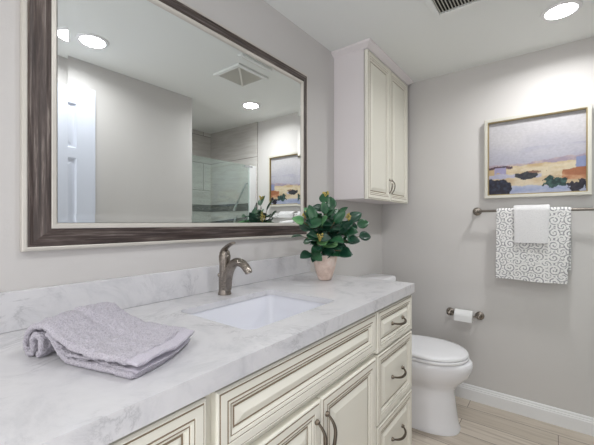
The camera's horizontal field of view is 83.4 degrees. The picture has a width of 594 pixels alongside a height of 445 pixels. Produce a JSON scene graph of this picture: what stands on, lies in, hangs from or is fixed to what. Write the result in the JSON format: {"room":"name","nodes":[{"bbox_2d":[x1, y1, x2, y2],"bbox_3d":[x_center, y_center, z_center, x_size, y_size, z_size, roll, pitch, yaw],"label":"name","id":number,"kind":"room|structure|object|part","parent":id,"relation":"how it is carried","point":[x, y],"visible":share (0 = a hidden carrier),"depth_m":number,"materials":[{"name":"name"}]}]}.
{"room":"bathroom","nodes":[
{"label":"bathroom","id":0,"kind":"room"},
{"bbox_2d":[0,0,381,291],"bbox_3d":[-0.924,0.074,0.610,0.100,2.179,5.234,0,0,38],"label":"wall","id":1,"kind":"structure","parent":0,"point":[256,21],"depth_m":1.28,"materials":[{"name":"grey paint"}]},
{"bbox_2d":[0,255,309,333],"bbox_3d":[-0.512,0.215,1.044,0.020,0.096,1.885,0,0,38],"label":"backsplash","id":2,"kind":"structure","parent":1,"relation":"attached to","point":[19,309],"depth_m":1.03,"materials":[{"name":"grey stone"}]},
{"bbox_2d":[20,0,307,251],"bbox_3d":[-0.310,-0.353,1.292,0.035,0.851,1.196,0,0,38],"label":"mirror","id":3,"kind":"object","parent":1,"relation":"attached to","point":[143,122],"visible":0.91,"depth_m":1.07,"materials":[{"name":"brown wood"}]},
{"bbox_2d":[331,38,413,203],"bbox_3d":[0.521,-0.575,2.191,0.250,0.881,0.714,0,0,38],"label":"upper cabinet","id":4,"kind":"object","parent":1,"relation":"attached to","point":[371,102],"visible":1,"depth_m":1.98,"materials":[{"name":"white paint"}]},
{"bbox_3d":[0.521,-0.998,2.191,0.249,0.034,0.714,0,0,38],"label":"crown","id":5,"kind":"part","parent":4,"relation":"part of","materials":[{"name":"white paint"}]},
{"bbox_3d":[0.491,-0.556,2.013,0.020,0.845,0.328,0,0,38],"label":"door","id":6,"kind":"part","parent":4,"relation":"part of","materials":[{"name":"white paint"}]},
{"bbox_3d":[0.690,-0.556,2.269,0.020,0.845,0.314,0,0,38],"label":"door","id":7,"kind":"part","parent":4,"relation":"part of","materials":[{"name":"white paint"}]},
{"bbox_2d":[264,0,593,81],"bbox_3d":[-0.040,-1.056,-0.074,2.335,0.080,5.234,0,0,38],"label":"ceiling","id":8,"kind":"structure","parent":0,"point":[424,47],"depth_m":1.75,"materials":[{"name":"white paint"}]},
{"bbox_2d":[424,0,488,19],"bbox_3d":[0.703,-1.007,1.462,0.260,0.016,0.277,0,0,38],"label":"ceiling vent","id":9,"kind":"object","parent":8,"relation":"in","point":[443,8],"visible":1,"depth_m":1.55,"materials":[{"name":"metal"}]},
{"bbox_2d":[540,0,582,20],"bbox_3d":[1.263,-1.012,1.597,0.162,0.007,0.162,0,0,38],"label":"recessed light","id":10,"kind":"object","parent":8,"relation":"in","point":[563,9],"visible":1,"depth_m":1.59,"materials":[{"name":"white"}]},
{"bbox_2d":[545,3,577,18],"bbox_3d":[1.263,-1.013,1.597,0.125,0.004,0.125,0,0,-3],"label":"diffuser","id":11,"kind":"object","parent":10,"relation":"attached to","point":[558,10],"depth_m":1.59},
{"bbox_2d":[382,37,593,417],"bbox_3d":[1.570,0.074,1.926,2.235,2.179,0.100,0,0,38],"label":"wall","id":12,"kind":"structure","parent":0,"point":[534,341],"depth_m":2.14,"materials":[{"name":"grey paint"}]},
{"bbox_2d":[446,307,483,319],"bbox_3d":[1.095,0.603,2.190,0.229,0.053,0.062,0,0,38],"label":"paper holder","id":13,"kind":"object","parent":12,"relation":"attached to","point":[450,311],"visible":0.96,"depth_m":2.16,"materials":[{"name":"silver metal"}]},
{"bbox_3d":[1.026,0.603,2.244,0.053,0.053,0.062,0,0,38],"label":"post","id":14,"kind":"part","parent":13,"relation":"part of","materials":[{"name":"silver metal"}]},
{"bbox_2d":[454,309,473,322],"bbox_3d":[1.086,0.603,2.171,0.105,0.070,0.071,0,0,38],"label":"paper roll","id":15,"kind":"object","parent":13,"relation":"on","point":[462,315],"visible":0.98,"depth_m":2.15,"materials":[{"name":"white paper"}]},
{"bbox_3d":[1.165,0.603,2.137,0.053,0.053,0.062,0,0,38],"label":"post","id":16,"kind":"part","parent":13,"relation":"part of","materials":[{"name":"silver metal"}]},
{"bbox_2d":[455,383,593,436],"bbox_3d":[1.198,1.115,2.142,1.382,0.096,0.014,0,0,38],"label":"baseboard","id":17,"kind":"structure","parent":12,"relation":"attached to","point":[584,424],"depth_m":1.99,"materials":[{"name":"white wood"}]},
{"bbox_2d":[473,207,593,215],"bbox_3d":[1.401,-0.071,1.949,0.684,0.053,0.070,0,0,38],"label":"towel bar","id":18,"kind":"object","parent":12,"relation":"attached to","point":[477,211],"visible":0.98,"depth_m":2.06,"materials":[{"name":"silver metal"}]},
{"bbox_3d":[1.152,-0.071,2.142,0.053,0.053,0.070,0,0,38],"label":"post","id":19,"kind":"part","parent":18,"relation":"part of","materials":[{"name":"silver metal"}]},
{"bbox_2d":[496,207,570,283],"bbox_3d":[1.365,0.128,1.943,0.357,0.430,0.034,0,0,38],"label":"bath towel","id":20,"kind":"object","parent":18,"relation":"hanging from","point":[550,262],"visible":0.88,"depth_m":1.92,"materials":[{"name":"white fabric"}]},
{"bbox_2d":[513,204,549,243],"bbox_3d":[1.366,0.008,1.945,0.172,0.222,0.063,0,0,38],"label":"hand towel","id":21,"kind":"object","parent":20,"relation":"hanging from","point":[531,222],"visible":0.98,"depth_m":1.92,"materials":[{"name":"white fabric"}]},
{"bbox_2d":[484,103,591,198],"bbox_3d":[1.400,-0.398,1.971,0.513,0.494,0.036,0,0,38],"label":"framed painting","id":22,"kind":"object","parent":12,"relation":"attached to","point":[548,153],"visible":1,"depth_m":1.96,"materials":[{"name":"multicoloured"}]},
{"bbox_2d":[412,396,593,444],"bbox_3d":[-0.040,1.188,-0.074,2.135,0.050,5.034,0,0,38],"label":"floor","id":23,"kind":"structure","parent":0,"point":[481,424],"depth_m":1.85,"materials":[{"name":"grey wood"}]},
{"bbox_2d":[108,397,205,444],"bbox_3d":[-0.613,0.734,0.441,0.591,0.858,0.808,0,0,38],"label":"base cabinet","id":24,"kind":"object","parent":23,"relation":"on","point":[186,425],"visible":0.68,"depth_m":0.55,"materials":[{"name":"white paint"}]},
{"bbox_2d":[0,272,413,444],"bbox_3d":[-0.294,0.283,0.875,0.572,0.040,1.885,0,0,38],"label":"countertop","id":25,"kind":"structure","parent":24,"relation":"on","point":[45,400],"depth_m":0.62,"materials":[{"name":"grey stone"}]},
{"bbox_2d":[23,302,193,378],"bbox_3d":[-0.382,0.224,0.690,0.335,0.077,0.180,0,0,22],"label":"folded towel","id":26,"kind":"object","parent":25,"relation":"on","point":[101,337],"visible":1,"depth_m":0.64,"materials":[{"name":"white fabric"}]},
{"bbox_2d":[218,242,251,295],"bbox_3d":[-0.226,0.166,1.194,0.174,0.194,0.049,0,0,38],"label":"faucet","id":27,"kind":"object","parent":25,"relation":"on","point":[227,267],"visible":1,"depth_m":1.20,"materials":[{"name":"silver metal"}]},
{"bbox_3d":[-0.253,0.094,1.215,0.069,0.051,0.039,0,0,38],"label":"handle","id":28,"kind":"part","parent":27,"relation":"part of","materials":[{"name":"silver metal"}]},
{"bbox_3d":[-0.216,0.185,1.186,0.146,0.121,0.041,0,0,38],"label":"spout","id":29,"kind":"part","parent":27,"relation":"part of","materials":[{"name":"silver metal"}]},
{"bbox_2d":[190,295,324,329],"bbox_3d":[-0.111,0.356,1.062,0.343,0.146,0.444,0,0,38],"label":"sink","id":30,"kind":"object","parent":25,"relation":"in","point":[258,312],"visible":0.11,"depth_m":1.23,"materials":[{"name":"white ceramic"}]},
{"bbox_2d":[292,191,370,280],"bbox_3d":[0.156,0.059,1.502,0.258,0.406,0.342,0,0,38],"label":"potted plant","id":31,"kind":"object","parent":25,"relation":"on","point":[327,230],"visible":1,"depth_m":1.48,"materials":[{"name":"green plant"}]},
{"bbox_3d":[0.128,0.204,1.532,0.115,0.116,0.115,0,0,38],"label":"pot","id":32,"kind":"part","parent":31,"relation":"part of","materials":[{"name":"ceramic"}]},
{"bbox_2d":[204,313,375,444],"bbox_3d":[-0.146,0.734,1.044,0.591,0.858,0.712,0,0,38],"label":"base cabinet","id":33,"kind":"object","parent":23,"relation":"on","point":[323,392],"visible":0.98,"depth_m":0.85,"materials":[{"name":"white paint"}]},
{"bbox_3d":[-0.049,0.757,0.755,0.020,0.576,0.344,0,0,38],"label":"door","id":34,"kind":"part","parent":33,"relation":"part of","materials":[{"name":"white paint"}]},
{"bbox_3d":[0.063,0.575,0.859,0.033,0.127,0.017,0,0,38],"label":"handle","id":35,"kind":"part","parent":33,"relation":"part of","materials":[{"name":"grey metal"}]},
{"bbox_3d":[0.093,0.575,0.897,0.033,0.127,0.017,0,0,38],"label":"handle","id":36,"kind":"part","parent":33,"relation":"part of","materials":[{"name":"grey metal"}]},
{"bbox_3d":[0.163,0.757,1.029,0.020,0.576,0.342,0,0,38],"label":"door","id":37,"kind":"part","parent":33,"relation":"part of","materials":[{"name":"white paint"}]},
{"bbox_2d":[372,295,411,444],"bbox_3d":[0.182,0.734,1.468,0.591,0.858,0.356,0,0,38],"label":"drawer stack","id":38,"kind":"object","parent":23,"relation":"on","point":[393,353],"visible":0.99,"depth_m":1.29,"materials":[{"name":"white paint"}]},
{"bbox_3d":[0.384,0.592,1.314,0.020,0.247,0.350,0,0,38],"label":"drawer","id":39,"kind":"part","parent":38,"relation":"part of","materials":[{"name":"white paint"}]},
{"bbox_3d":[0.384,0.388,1.314,0.020,0.148,0.350,0,0,38],"label":"drawer","id":40,"kind":"part","parent":38,"relation":"part of","materials":[{"name":"white paint"}]},
{"bbox_3d":[0.384,0.884,1.314,0.020,0.322,0.350,0,0,38],"label":"drawer","id":41,"kind":"part","parent":38,"relation":"part of","materials":[{"name":"white paint"}]},
{"bbox_3d":[0.407,0.827,1.303,0.033,0.018,0.120,0,0,38],"label":"handle","id":42,"kind":"part","parent":38,"relation":"part of","materials":[{"name":"grey metal"}]},
{"bbox_3d":[0.407,0.590,1.303,0.033,0.018,0.120,0,0,38],"label":"handle","id":43,"kind":"part","parent":38,"relation":"part of","materials":[{"name":"grey metal"}]},
{"bbox_3d":[0.407,0.386,1.303,0.033,0.018,0.120,0,0,38],"label":"handle","id":44,"kind":"part","parent":38,"relation":"part of","materials":[{"name":"grey metal"}]},
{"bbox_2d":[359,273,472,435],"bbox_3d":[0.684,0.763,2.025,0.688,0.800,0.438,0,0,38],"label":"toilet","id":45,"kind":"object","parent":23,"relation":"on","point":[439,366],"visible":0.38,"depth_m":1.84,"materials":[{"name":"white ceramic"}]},
{"bbox_3d":[0.486,0.381,2.178,0.187,0.036,0.438,0,0,38],"label":"tank lid","id":46,"kind":"part","parent":45,"relation":"part of","materials":[{"name":"white ceramic"}]},
{"bbox_3d":[0.763,0.754,1.964,0.448,0.016,0.352,0,0,38],"label":"seat","id":47,"kind":"part","parent":45,"relation":"part of","materials":[{"name":"white plastic"}]},
{"bbox_3d":[0.761,0.731,1.966,0.450,0.026,0.350,0,0,38],"label":"lid","id":48,"kind":"part","parent":45,"relation":"part of","materials":[{"name":"white plastic"}]},
{"bbox_3d":[0.697,0.964,2.015,0.655,0.398,0.356,0,0,38],"label":"bowl","id":49,"kind":"part","parent":45,"relation":"part of","materials":[{"name":"white ceramic"}]}
]}

